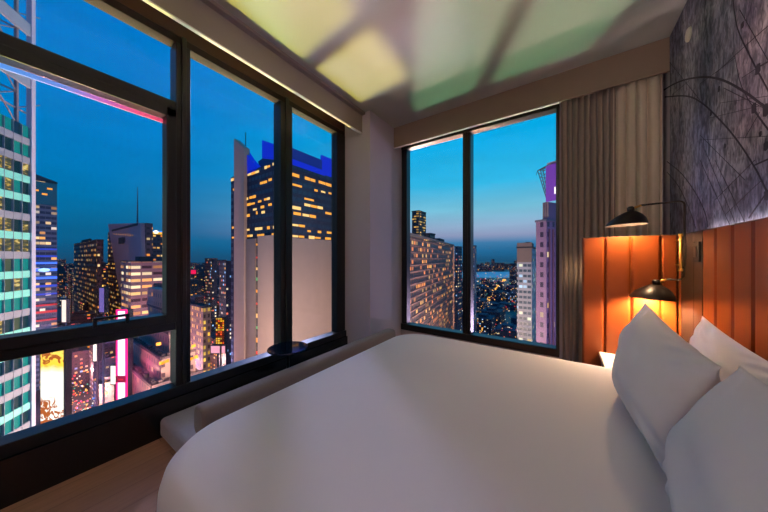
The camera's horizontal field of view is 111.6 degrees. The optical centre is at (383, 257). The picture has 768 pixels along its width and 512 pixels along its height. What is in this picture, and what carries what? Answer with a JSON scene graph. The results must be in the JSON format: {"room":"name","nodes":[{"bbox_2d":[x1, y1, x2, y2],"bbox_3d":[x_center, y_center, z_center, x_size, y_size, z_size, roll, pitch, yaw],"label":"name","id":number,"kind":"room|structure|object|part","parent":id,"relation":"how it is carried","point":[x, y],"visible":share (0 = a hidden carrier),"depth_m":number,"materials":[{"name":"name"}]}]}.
{"room":"hotel room","nodes":[
{"label":"hotel room","id":0,"kind":"room"},
{"bbox_2d":[0,437,175,511],"bbox_3d":[-0.552,1.405,0.814,3.570,0.150,6.520,0,0,34],"label":"floor","id":1,"kind":"structure","parent":0,"point":[131,481],"depth_m":1.50,"materials":[{"name":"brown wood"}]},
{"bbox_2d":[160,365,294,452],"bbox_3d":[-0.828,1.252,2.584,0.605,0.155,2.030,0,0,34],"label":"window bench","id":2,"kind":"object","parent":1,"relation":"on","point":[177,428],"visible":0.21,"depth_m":1.83,"materials":[{"name":"grey fabric"}]},
{"bbox_2d":[267,341,307,368],"bbox_3d":[-0.953,1.029,2.591,0.384,0.290,0.384,0,0,34],"label":"side table","id":3,"kind":"object","parent":2,"relation":"on","point":[288,348],"visible":0.64,"depth_m":2.58,"materials":[{"name":"black metal"}]},
{"bbox_2d":[194,328,395,432],"bbox_3d":[-0.557,1.074,2.665,0.164,0.200,2.330,0,0,34],"label":"bolster cushion","id":4,"kind":"object","parent":2,"relation":"on","point":[207,412],"visible":0.71,"depth_m":2.11,"materials":[{"name":"fabric"}]},
{"bbox_2d":[157,334,671,511],"bbox_3d":[0.468,1.010,1.208,1.993,0.641,1.983,0,0,34],"label":"bed","id":5,"kind":"object","parent":1,"relation":"on","point":[408,422],"visible":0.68,"depth_m":0.96,"materials":[{"name":"fabric"}]},
{"bbox_2d":[612,303,721,475],"bbox_3d":[1.157,0.458,1.110,0.290,0.425,0.860,0,0,34],"label":"pillow","id":6,"kind":"object","parent":5,"relation":"on","point":[658,376],"visible":0.83,"depth_m":0.95,"materials":[{"name":"fabric"}]},
{"bbox_2d":[662,366,767,511],"bbox_3d":[0.735,0.477,0.477,0.316,0.395,0.784,0,0,34],"label":"pillow","id":7,"kind":"object","parent":5,"relation":"on","point":[716,459],"visible":1,"depth_m":0.54,"materials":[{"name":"fabric"}]},
{"bbox_2d":[689,316,767,385],"bbox_3d":[1.484,0.480,1.155,0.176,0.340,0.677,0,0,34],"label":"pillow","id":8,"kind":"object","parent":5,"relation":"on","point":[710,341],"visible":0.38,"depth_m":1.12,"materials":[{"name":"fabric"}]},
{"bbox_2d":[599,352,614,367],"bbox_3d":[1.842,1.058,1.828,0.475,0.545,0.558,0,0,34],"label":"nightstand","id":9,"kind":"object","parent":1,"relation":"on","point":[607,359],"visible":0.11,"depth_m":2.04,"materials":[{"name":"white wood"}]},
{"bbox_2d":[582,235,680,365],"bbox_3d":[1.968,0.578,2.110,0.589,1.505,0.045,0,0,34],"label":"headboard","id":10,"kind":"object","parent":1,"relation":"on","point":[613,268],"visible":0.5,"depth_m":2.12,"materials":[{"name":"leather"}]},
{"bbox_2d":[605,200,685,300],"bbox_3d":[1.960,-0.053,1.979,0.438,0.716,0.250,0,0,34],"label":"wall lamp","id":11,"kind":"object","parent":10,"relation":"attached to","point":[654,291],"visible":1,"depth_m":1.91,"materials":[{"name":"black metal"}]},
{"bbox_3d":[1.882,-0.306,2.032,0.250,0.110,0.250,0,0,34],"label":"lamp shade","id":12,"kind":"part","parent":11,"relation":"part of","materials":[{"name":"black metal"}]},
{"bbox_3d":[2.000,0.250,1.952,0.250,0.109,0.250,0,0,34],"label":"lamp shade","id":13,"kind":"part","parent":11,"relation":"part of","materials":[{"name":"black metal"}]},
{"bbox_3d":[2.039,-0.176,1.910,0.228,0.471,0.013,0,0,34],"label":"arm","id":14,"kind":"part","parent":11,"relation":"part of"},
{"bbox_3d":[2.100,0.097,1.888,0.103,0.133,0.013,0,0,34],"label":"arm","id":15,"kind":"part","parent":11,"relation":"part of"},
{"bbox_3d":[2.122,-0.040,1.868,0.024,0.270,0.024,0,0,34],"label":"brass stem","id":16,"kind":"part","parent":11,"relation":"part of","materials":[{"name":"gold metal"}]},
{"bbox_2d":[0,0,401,509],"bbox_3d":[-1.732,-0.292,1.683,0.640,3.245,6.420,0,0,34],"label":"wall","id":17,"kind":"structure","parent":0,"point":[373,167],"depth_m":3.39,"materials":[{"name":"paint"}]},
{"bbox_2d":[0,0,345,459],"bbox_3d":[-1.589,-0.338,2.172,0.165,2.825,3.590,0,0,34],"label":"window","id":18,"kind":"structure","parent":17,"relation":"in","point":[15,52],"depth_m":2.03,"materials":[{"name":"black metal"}]},
{"bbox_2d":[0,63,162,122],"bbox_3d":[-2.090,-1.065,1.493,0.015,0.026,1.303,0,0,34],"label":"light line","id":19,"kind":"object","parent":18,"relation":"attached to","point":[2,66],"visible":1,"depth_m":1.66,"materials":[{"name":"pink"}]},
{"bbox_3d":[-2.123,0.466,1.395,0.120,0.068,1.503,0,0,34],"label":"sash rail","id":20,"kind":"part","parent":18,"relation":"part of","materials":[{"name":"black metal"}]},
{"bbox_3d":[-2.106,-1.117,1.420,0.120,0.065,1.565,0,0,34],"label":"sash rail","id":21,"kind":"part","parent":18,"relation":"part of","materials":[{"name":"black metal"}]},
{"bbox_3d":[-1.805,0.416,1.732,0.025,0.067,0.170,0,0,34],"label":"sash handle","id":22,"kind":"part","parent":18,"relation":"part of","materials":[{"name":"black metal"}]},
{"bbox_3d":[-1.586,1.038,2.170,0.130,0.075,3.590,0,0,34],"label":"rail","id":23,"kind":"part","parent":18,"relation":"part of","materials":[{"name":"black metal"}]},
{"bbox_3d":[-1.599,-1.720,2.179,0.100,0.060,3.590,0,0,34],"label":"head rail","id":24,"kind":"part","parent":18,"relation":"part of","materials":[{"name":"black metal"}]},
{"bbox_3d":[-1.619,1.202,2.193,0.250,0.255,3.590,0,0,34],"label":"panel","id":25,"kind":"part","parent":17,"relation":"part of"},
{"bbox_2d":[142,0,364,133],"bbox_3d":[-1.842,-1.780,1.194,0.110,0.270,5.490,0,0,34],"label":"window valance","id":26,"kind":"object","parent":17,"relation":"attached to","point":[208,19],"depth_m":2.25,"materials":[{"name":"paint"}]},
{"bbox_2d":[394,37,669,148],"bbox_3d":[1.318,-1.765,3.064,2.826,0.300,0.031,0,0,34],"label":"window valance","id":27,"kind":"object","parent":17,"relation":"attached to","point":[652,59],"depth_m":2.77,"materials":[{"name":"paint"}]},
{"bbox_2d":[214,0,686,127],"bbox_3d":[-0.552,-1.990,0.814,3.570,0.150,6.520,0,0,34],"label":"ceiling","id":28,"kind":"structure","parent":0,"point":[403,62],"depth_m":2.29,"materials":[{"name":"paint"}]},
{"bbox_2d":[561,87,615,362],"bbox_3d":[2.080,-0.292,2.677,0.444,3.205,0.113,0,0,34],"label":"drape","id":29,"kind":"object","parent":28,"relation":"hanging from","point":[587,120],"visible":0.57,"depth_m":2.68,"materials":[{"name":"grey fabric"}]},
{"bbox_2d":[613,74,661,236],"bbox_3d":[2.362,-0.292,2.439,0.335,3.205,0.080,0,0,34],"label":"drape","id":30,"kind":"object","parent":28,"relation":"hanging from","point":[638,126],"visible":0.43,"depth_m":2.42,"materials":[{"name":"beige fabric"}]},
{"bbox_2d":[401,74,662,359],"bbox_3d":[1.470,-0.292,3.290,2.830,3.245,0.150,0,0,34],"label":"wall","id":31,"kind":"structure","parent":0,"point":[403,332],"depth_m":2.88,"materials":[{"name":"paint"}]},
{"bbox_2d":[401,104,558,356],"bbox_3d":[1.132,-0.318,3.491,2.015,2.815,0.160,0,0,34],"label":"window","id":32,"kind":"structure","parent":31,"relation":"in","point":[468,334],"depth_m":3.45,"materials":[{"name":"black metal"}]},
{"bbox_3d":[1.131,-1.692,3.489,2.015,0.065,0.125,0,0,34],"label":"head rail","id":33,"kind":"part","parent":32,"relation":"part of","materials":[{"name":"black metal"}]},
{"bbox_3d":[1.126,1.045,3.482,2.015,0.090,0.140,0,0,34],"label":"rail","id":34,"kind":"part","parent":32,"relation":"part of","materials":[{"name":"black metal"}]},
{"bbox_2d":[663,72,669,234],"bbox_3d":[0.880,-0.292,-0.166,0.100,3.245,6.520,0,0,34],"label":"wall","id":35,"kind":"structure","parent":0,"point":[666,76],"depth_m":2.35,"materials":[{"name":"paint"}]},
{"bbox_2d":[664,0,767,234],"bbox_3d":[0.806,-1.045,-0.178,0.007,1.740,6.216,0,0,34],"label":"wall mural","id":36,"kind":"object","parent":35,"relation":"attached to","point":[718,86],"visible":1,"depth_m":1.55},
{"bbox_2d":[681,217,767,360],"bbox_3d":[1.120,0.578,0.341,0.028,1.505,3.828,0,0,34],"label":"headboard","id":37,"kind":"object","parent":35,"relation":"attached to","point":[728,287],"visible":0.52,"depth_m":1.35,"materials":[{"name":"leather"}]},
{"bbox_3d":[2.138,0.578,1.827,0.026,1.505,0.226,0,0,34],"label":"dark corner panel","id":38,"kind":"part","parent":37,"relation":"part of","materials":[{"name":"wood"}]},
{"bbox_2d":[693,241,700,261],"bbox_3d":[2.016,-0.040,1.686,0.016,0.130,0.090,0,0,34],"label":"light switch","id":39,"kind":"object","parent":37,"relation":"attached to","point":[696,245],"visible":1,"depth_m":1.66,"materials":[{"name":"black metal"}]},
{"bbox_3d":[2.037,0.578,1.679,0.026,1.505,0.128,0,0,34],"label":"dark corner panel","id":40,"kind":"part","parent":37,"relation":"part of","materials":[{"name":"wood"}]},
{"label":"outside","id":41,"kind":"structure","parent":0,"visible":0},
{"bbox_2d":[36,262,515,424],"bbox_3d":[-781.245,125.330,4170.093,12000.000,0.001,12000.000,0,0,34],"label":"ground","id":42,"kind":"structure","parent":41,"point":[84,396],"depth_m":250.73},
{"bbox_2d":[0,0,39,436],"bbox_3d":[-79.828,25.830,23.323,65.460,199.000,61.296,0,0,34],"label":"glass tower","id":43,"kind":"structure","parent":42,"relation":"on","point":[17,140],"depth_m":53.38,"materials":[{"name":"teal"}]},
{"bbox_3d":[-75.316,-50.601,41.770,7.840,46.138,32.864,0,0,-19],"label":"steel frame","id":44,"kind":"part","parent":43,"relation":"part of","materials":[{"name":"white metal"}]},
{"bbox_2d":[36,174,57,390],"bbox_3d":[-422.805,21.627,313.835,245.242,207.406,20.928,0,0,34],"label":"office tower","id":45,"kind":"structure","parent":42,"relation":"on","point":[46,189],"depth_m":250.91,"materials":[{"name":"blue glass"}]},
{"bbox_3d":[-326.814,-61.825,248.136,0.600,21.500,20.128,0,0,34],"label":"glass","id":46,"kind":"part","parent":45,"relation":"part of","materials":[{"name":"blue glass"}]},
{"bbox_2d":[40,349,71,423],"bbox_3d":[-142.306,81.453,113.325,10.282,87.753,8.068,0,0,34],"label":"billboard","id":47,"kind":"object","parent":42,"relation":"on","point":[55,367],"visible":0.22,"depth_m":111.86,"materials":[{"name":"multicoloured"}]},
{"bbox_2d":[57,263,63,284],"bbox_3d":[-1017.335,71.151,810.703,27.117,108.358,27.836,0,0,34],"label":"block","id":48,"kind":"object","parent":42,"relation":"on","point":[60,268],"visible":0.29,"depth_m":808.77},
{"bbox_2d":[57,298,65,306],"bbox_3d":[-831.832,115.987,681.155,39.266,18.685,24.430,0,0,34],"label":"block","id":49,"kind":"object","parent":42,"relation":"on","point":[58,300],"visible":0.29,"depth_m":662.52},
{"bbox_2d":[57,285,67,298],"bbox_3d":[-925.786,102.163,751.930,27.504,46.334,35.905,0,0,34],"label":"block","id":50,"kind":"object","parent":42,"relation":"on","point":[61,289],"visible":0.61,"depth_m":743.26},
{"bbox_2d":[61,299,69,325],"bbox_3d":[-263.501,79.657,216.325,5.036,91.346,4.477,0,0,34],"label":"billboard","id":51,"kind":"object","parent":42,"relation":"on","point":[65,303],"visible":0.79,"depth_m":215.14,"materials":[{"name":"white"}]},
{"bbox_2d":[57,321,79,326],"bbox_3d":[-367.675,98.906,300.000,20.000,52.848,22.000,0,0,34],"label":"block","id":52,"kind":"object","parent":42,"relation":"on","point":[59,324],"visible":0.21,"depth_m":298.04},
{"bbox_2d":[68,272,71,312],"bbox_3d":[-595.757,74.281,512.573,30.676,102.099,27.925,0,0,34],"label":"block","id":53,"kind":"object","parent":42,"relation":"on","point":[69,273],"visible":0.11,"depth_m":493.31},
{"bbox_2d":[67,267,73,285],"bbox_3d":[-1043.677,78.737,882.409,33.576,93.186,31.002,0,0,34],"label":"block","id":54,"kind":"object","parent":42,"relation":"on","point":[68,270],"visible":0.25,"depth_m":876.41,"materials":[{"name":"black"}]},
{"bbox_2d":[72,269,73,310],"bbox_3d":[-543.937,71.008,481.075,38.938,108.645,36.120,0,0,34],"label":"block","id":55,"kind":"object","parent":42,"relation":"on","point":[72,269],"visible":0.11,"depth_m":473.71,"materials":[{"name":"black"}]},
{"bbox_2d":[72,375,87,395],"label":"street lights","id":56,"kind":"object","parent":42,"relation":"on","point":[75,383],"depth_m":234.11,"materials":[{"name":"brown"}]},
{"bbox_2d":[72,346,88,387],"bbox_3d":[-310.686,106.569,260.000,26.000,37.523,20.000,0,0,34],"label":"block","id":57,"kind":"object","parent":42,"relation":"on","point":[80,356],"visible":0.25,"depth_m":256.61,"materials":[{"name":"purple"}]},
{"bbox_2d":[70,310,95,357],"bbox_3d":[-384.221,96.364,330.000,26.000,57.933,24.000,0,0,34],"label":"block","id":58,"kind":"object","parent":42,"relation":"on","point":[84,317],"visible":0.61,"depth_m":325.90,"materials":[{"name":"black"}]},
{"bbox_2d":[72,397,93,410],"label":"street lights","id":59,"kind":"object","parent":42,"relation":"on","point":[93,397],"depth_m":212.51,"materials":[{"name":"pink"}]},
{"bbox_2d":[79,300,87,311],"bbox_3d":[-447.338,93.161,400.000,30.000,64.339,22.000,0,0,34],"label":"block","id":60,"kind":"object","parent":42,"relation":"on","point":[83,305],"visible":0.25,"depth_m":386.26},
{"bbox_2d":[74,239,102,321],"bbox_3d":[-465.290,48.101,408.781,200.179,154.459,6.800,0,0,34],"label":"apartment tower","id":61,"kind":"structure","parent":42,"relation":"on","point":[88,254],"depth_m":384.56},
{"bbox_2d":[93,343,101,405],"bbox_3d":[-166.028,86.781,151.325,3.740,77.098,3.591,0,0,34],"label":"billboard","id":62,"kind":"object","parent":42,"relation":"on","point":[97,348],"visible":0.55,"depth_m":150.60,"materials":[{"name":"grey"}]},
{"bbox_2d":[90,341,115,392],"bbox_3d":[-260.437,94.065,250.000,22.000,62.529,26.000,0,0,34],"label":"block","id":63,"kind":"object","parent":42,"relation":"on","point":[110,347],"visible":0.04,"depth_m":242.01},
{"bbox_2d":[91,353,115,405],"bbox_3d":[-246.649,105.110,230.000,10.000,40.440,14.000,0,0,34],"label":"block","id":64,"kind":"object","parent":42,"relation":"on","point":[109,359],"visible":0.36,"depth_m":225.96,"materials":[{"name":"purple"}]},
{"bbox_2d":[99,287,108,403],"bbox_3d":[-189.176,72.419,176.325,4.807,105.823,4.321,0,0,34],"label":"billboard","id":65,"kind":"object","parent":42,"relation":"on","point":[103,291],"visible":0.88,"depth_m":175.59,"materials":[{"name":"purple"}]},
{"bbox_2d":[94,374,113,406],"bbox_3d":[-215.914,108.712,205.000,12.000,33.237,14.000,0,0,34],"label":"block","id":66,"kind":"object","parent":42,"relation":"on","point":[109,389],"visible":0.39,"depth_m":200.58,"materials":[{"name":"white"}]},
{"bbox_2d":[103,265,107,320],"bbox_3d":[-494.423,68.931,461.990,34.595,112.797,37.605,0,0,34],"label":"block","id":67,"kind":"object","parent":42,"relation":"on","point":[105,267],"visible":0.14,"depth_m":450.92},
{"bbox_2d":[110,362,115,399],"bbox_3d":[-122.361,86.769,119.325,3.996,77.121,3.766,0,0,34],"label":"billboard","id":68,"kind":"object","parent":42,"relation":"on","point":[112,366],"visible":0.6,"depth_m":118.15,"materials":[{"name":"white"}]},
{"bbox_2d":[116,309,132,399],"bbox_3d":[-104.373,72.920,105.079,5.036,104.819,4.727,0,0,34],"label":"vertical sign","id":69,"kind":"object","parent":42,"relation":"on","point":[124,347],"visible":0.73,"depth_m":103.86,"materials":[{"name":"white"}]},
{"bbox_2d":[108,223,152,319],"bbox_3d":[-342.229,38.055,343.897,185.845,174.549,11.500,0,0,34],"label":"hotel building","id":70,"kind":"structure","parent":42,"relation":"on","point":[126,241],"depth_m":335.10,"materials":[{"name":"concrete"}]},
{"bbox_2d":[120,257,161,336],"bbox_3d":[-234.660,61.965,255.932,35.916,126.730,27.495,0,0,34],"label":"office block","id":71,"kind":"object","parent":42,"relation":"on","point":[137,275],"visible":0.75,"depth_m":242.45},
{"bbox_2d":[153,230,161,260],"bbox_3d":[-341.740,42.000,393.980,76.315,166.659,37.336,0,0,34],"label":"office block","id":72,"kind":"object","parent":42,"relation":"on","point":[157,235],"visible":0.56,"depth_m":395.51,"materials":[{"name":"brown"}]},
{"bbox_2d":[131,283,202,394],"bbox_3d":[-100.200,68.957,114.347,56.300,112.746,16.637,0,0,34],"label":"stepped building","id":73,"kind":"structure","parent":42,"relation":"on","point":[151,352],"depth_m":105.00,"materials":[{"name":"stone"}]},
{"bbox_2d":[190,278,197,294],"bbox_3d":[-380.989,81.772,502.438,31.679,87.115,28.736,0,0,34],"label":"block","id":74,"kind":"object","parent":42,"relation":"on","point":[191,280],"visible":0.14,"depth_m":500.46,"materials":[{"name":"black"}]},
{"bbox_2d":[191,270,196,293],"bbox_3d":[-306.434,72.016,421.325,8.955,106.627,7.160,0,0,34],"label":"billboard","id":75,"kind":"object","parent":42,"relation":"on","point":[193,272],"visible":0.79,"depth_m":420.30,"materials":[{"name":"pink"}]},
{"bbox_2d":[190,270,202,291],"bbox_3d":[-452.400,76.703,616.280,27.218,97.253,32.408,0,0,34],"label":"block","id":76,"kind":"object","parent":42,"relation":"on","point":[199,275],"visible":0.25,"depth_m":616.63,"materials":[{"name":"black"}]},
{"bbox_2d":[190,294,204,303],"bbox_3d":[-278.092,88.027,363.910,38.311,74.607,36.296,0,0,34],"label":"block","id":77,"kind":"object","parent":42,"relation":"on","point":[201,299],"visible":0.11,"depth_m":365.25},
{"bbox_2d":[195,264,204,273],"bbox_3d":[-577.997,72.944,832.008,24.387,104.771,31.266,0,0,34],"label":"block","id":78,"kind":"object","parent":42,"relation":"on","point":[201,267],"visible":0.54,"depth_m":820.91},
{"bbox_2d":[190,295,211,371],"bbox_3d":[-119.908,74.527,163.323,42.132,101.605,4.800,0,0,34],"label":"apartment tower","id":79,"kind":"structure","parent":42,"relation":"on","point":[200,313],"depth_m":152.75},
{"bbox_2d":[205,258,217,331],"bbox_3d":[-224.028,62.797,338.180,20.998,125.066,6.800,0,0,34],"label":"apartment tower","id":80,"kind":"structure","parent":42,"relation":"on","point":[210,263],"depth_m":333.30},
{"bbox_2d":[211,333,216,369],"bbox_3d":[-180.357,105.244,302.591,32.769,40.172,37.800,0,0,34],"label":"block","id":81,"kind":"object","parent":42,"relation":"on","point":[213,356],"visible":0.02,"depth_m":282.52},
{"bbox_2d":[217,298,218,315],"bbox_3d":[-250.141,92.951,411.085,25.432,64.758,24.367,0,0,34],"label":"block","id":82,"kind":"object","parent":42,"relation":"on","point":[217,298],"visible":0.02,"depth_m":399.49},
{"bbox_2d":[211,344,227,367],"bbox_3d":[-127.154,96.069,201.325,11.167,58.523,8.674,0,0,34],"label":"billboard","id":83,"kind":"object","parent":42,"relation":"on","point":[215,349],"visible":0.62,"depth_m":199.85,"materials":[{"name":"pink"}]},
{"bbox_2d":[215,316,226,366],"bbox_3d":[-119.341,84.196,191.325,7.122,82.269,5.905,0,0,34],"label":"billboard","id":84,"kind":"object","parent":42,"relation":"on","point":[220,321],"visible":0.79,"depth_m":189.86},
{"bbox_2d":[218,261,230,366],"bbox_3d":[-149.206,64.003,246.356,14.540,122.653,6.800,0,0,34],"label":"apartment tower","id":85,"kind":"structure","parent":42,"relation":"on","point":[224,266],"depth_m":242.54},
{"bbox_2d":[231,132,331,362],"bbox_3d":[-56.094,27.781,147.126,47.894,195.098,38.079,0,0,34],"label":"office tower","id":86,"kind":"structure","parent":42,"relation":"on","point":[252,183],"depth_m":133.81,"materials":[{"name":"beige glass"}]},
{"bbox_3d":[-68.212,57.789,133.802,9.052,135.082,0.800,0,0,34],"label":"concrete panel","id":87,"kind":"part","parent":86,"relation":"part of","materials":[{"name":"beige concrete"}]},
{"bbox_3d":[-54.707,57.289,124.438,18.375,136.082,1.000,0,0,34],"label":"concrete panel","id":88,"kind":"part","parent":86,"relation":"part of","materials":[{"name":"beige concrete"}]},
{"bbox_3d":[-37.102,57.789,134.248,0.800,135.082,35.079,0,0,34],"label":"concrete panel","id":89,"kind":"part","parent":86,"relation":"part of","materials":[{"name":"beige concrete"}]},
{"bbox_2d":[57,259,516,284],"bbox_3d":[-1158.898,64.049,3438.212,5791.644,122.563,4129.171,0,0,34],"label":"skyline","id":90,"kind":"object","parent":42,"relation":"on","point":[512,267],"visible":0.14,"depth_m":2480.87},
{"bbox_2d":[412,210,425,235],"bbox_3d":[45.898,32.464,341.270,10.788,185.733,21.276,0,0,34],"label":"office tower","id":91,"kind":"structure","parent":42,"relation":"on","point":[418,217],"depth_m":333.62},
{"bbox_2d":[423,233,435,237],"bbox_3d":[41.211,51.594,236.140,6.597,147.471,11.712,0,0,34],"label":"apartment tower","id":92,"kind":"structure","parent":42,"relation":"on","point":[429,235],"depth_m":232.45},
{"bbox_2d":[410,233,453,328],"bbox_3d":[24.761,55.375,170.482,21.350,139.910,120.590,0,0,25],"label":"hotel building","id":93,"kind":"structure","parent":42,"relation":"on","point":[431,259],"depth_m":154.47,"materials":[{"name":"brown concrete"}]},
{"bbox_2d":[454,246,461,329],"bbox_3d":[96.363,55.214,337.684,4.800,140.233,16.684,0,0,34],"label":"apartment tower","id":94,"kind":"structure","parent":42,"relation":"on","point":[458,249],"depth_m":331.84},
{"bbox_2d":[474,245,475,330],"bbox_3d":[146.262,52.514,425.447,7.149,145.633,9.656,0,0,34],"label":"apartment tower","id":95,"kind":"structure","parent":42,"relation":"on","point":[474,245],"depth_m":420.92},
{"bbox_2d":[476,289,480,296],"bbox_3d":[279.237,110.579,799.899,29.123,29.502,27.625,0,0,34],"label":"block","id":96,"kind":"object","parent":42,"relation":"on","point":[478,292],"visible":0.32,"depth_m":786.38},
{"bbox_2d":[476,297,486,308],"bbox_3d":[214.717,107.896,604.245,38.329,34.868,38.530,0,0,34],"label":"block","id":97,"kind":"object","parent":42,"relation":"on","point":[481,303],"visible":0.46,"depth_m":584.53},
{"bbox_2d":[476,286,486,297],"bbox_3d":[313.903,108.859,847.194,30.057,32.941,39.028,0,0,34],"label":"block","id":98,"kind":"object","parent":42,"relation":"on","point":[483,292],"visible":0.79,"depth_m":828.76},
{"bbox_2d":[476,313,495,334],"bbox_3d":[169.641,109.950,442.670,29.932,30.760,32.800,0,0,34],"label":"block","id":99,"kind":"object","parent":42,"relation":"on","point":[485,321],"visible":0.79,"depth_m":430.06,"materials":[{"name":"black"}]},
{"bbox_2d":[483,286,491,295],"bbox_3d":[341.168,110.955,883.329,37.263,28.750,32.068,0,0,34],"label":"block","id":100,"kind":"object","parent":42,"relation":"on","point":[488,288],"visible":0.29,"depth_m":863.25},
{"bbox_2d":[486,283,496,289],"bbox_3d":[400.422,110.230,973.943,30.879,30.201,31.978,0,0,34],"label":"block","id":101,"kind":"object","parent":42,"relation":"on","point":[492,285],"visible":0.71,"depth_m":962.55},
{"bbox_2d":[481,307,503,325],"bbox_3d":[199.068,108.175,479.442,32.640,34.310,36.832,0,0,34],"label":"block","id":102,"kind":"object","parent":42,"relation":"on","point":[499,313],"visible":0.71,"depth_m":466.48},
{"bbox_2d":[486,302,504,319],"bbox_3d":[226.776,108.453,530.421,30.870,33.753,35.017,0,0,34],"label":"block","id":103,"kind":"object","parent":42,"relation":"on","point":[493,304],"visible":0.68,"depth_m":525.51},
{"bbox_2d":[489,290,503,301],"bbox_3d":[331.202,110.264,768.359,34.851,30.132,32.746,0,0,34],"label":"block","id":104,"kind":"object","parent":42,"relation":"on","point":[495,294],"visible":0.93,"depth_m":756.25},
{"bbox_2d":[495,282,503,289],"bbox_3d":[468.399,111.921,1058.953,27.543,26.817,37.458,0,0,34],"label":"block","id":105,"kind":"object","parent":42,"relation":"on","point":[497,283],"visible":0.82,"depth_m":1043.57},
{"bbox_2d":[495,322,516,338],"bbox_3d":[175.499,109.332,368.665,28.234,31.997,37.160,0,0,34],"label":"block","id":106,"kind":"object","parent":42,"relation":"on","point":[507,332],"visible":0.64,"depth_m":357.23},
{"bbox_2d":[499,301,516,309],"bbox_3d":[311.690,119.057,654.765,39.723,12.546,28.781,0,0,34],"label":"block","id":107,"kind":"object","parent":42,"relation":"on","point":[507,304],"visible":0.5,"depth_m":642.61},
{"bbox_2d":[503,285,514,293],"bbox_3d":[448.061,112.328,936.286,32.968,26.004,30.630,0,0,34],"label":"block","id":108,"kind":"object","parent":42,"relation":"on","point":[507,288],"visible":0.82,"depth_m":925.00,"materials":[{"name":"black"}]},
{"bbox_2d":[506,293,516,302],"bbox_3d":[346.654,110.059,695.490,36.225,30.541,28.406,0,0,34],"label":"block","id":109,"kind":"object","parent":42,"relation":"on","point":[513,298],"visible":0.61,"depth_m":687.57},
{"bbox_2d":[511,315,516,324],"bbox_3d":[240.799,112.794,450.142,35.490,25.071,28.867,0,0,34],"label":"block","id":110,"kind":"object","parent":42,"relation":"on","point":[514,317],"visible":0.11,"depth_m":445.99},
{"bbox_2d":[516,242,535,341],"bbox_3d":[109.909,57.005,196.474,9.317,136.649,71.251,0,0,34],"label":"apartment tower","id":111,"kind":"structure","parent":42,"relation":"on","point":[526,252],"depth_m":167.72,"materials":[{"name":"grey concrete"}]},
{"bbox_2d":[535,202,555,344],"bbox_3d":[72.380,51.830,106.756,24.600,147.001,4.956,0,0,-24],"label":"apartment tower","id":112,"kind":"structure","parent":42,"relation":"on","point":[545,227],"depth_m":101.30,"materials":[{"name":"purple concrete"}]},
{"bbox_2d":[536,160,555,201],"bbox_3d":[64.458,-28.921,98.664,3.000,14.500,13.772,0,0,-24],"label":"rooftop sign","id":113,"kind":"object","parent":112,"relation":"on","point":[550,182],"visible":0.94,"depth_m":99.13,"materials":[{"name":"purple"}]},
{"bbox_3d":[64.640,-28.471,96.374,1.100,13.600,9.431,0,0,-24],"label":"sign panel","id":114,"kind":"part","parent":113,"relation":"part of","materials":[{"name":"purple plastic"}]},
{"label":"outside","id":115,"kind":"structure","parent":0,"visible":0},
{"bbox_2d":[137,187,137,222],"bbox_3d":[-320.988,-40.562,340.000,2.771,103.785,3.200,0,0,34],"label":"mast","id":116,"kind":"object","parent":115,"point":[137,187],"visible":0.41,"depth_m":339.62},
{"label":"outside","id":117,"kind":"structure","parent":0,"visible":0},
{"bbox_2d":[454,272,508,277],"bbox_3d":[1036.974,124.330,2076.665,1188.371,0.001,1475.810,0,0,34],"label":"river","id":118,"kind":"structure","parent":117,"point":[478,274],"depth_m":1967.33,"materials":[{"name":"liquid"}]},
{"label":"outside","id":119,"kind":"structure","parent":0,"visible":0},
{"bbox_2d":[60,267,515,333],"bbox_3d":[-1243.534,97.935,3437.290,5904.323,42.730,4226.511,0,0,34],"label":"city lights","id":120,"kind":"object","parent":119,"point":[192,267],"visible":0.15,"depth_m":820.67,"materials":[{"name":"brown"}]}
]}

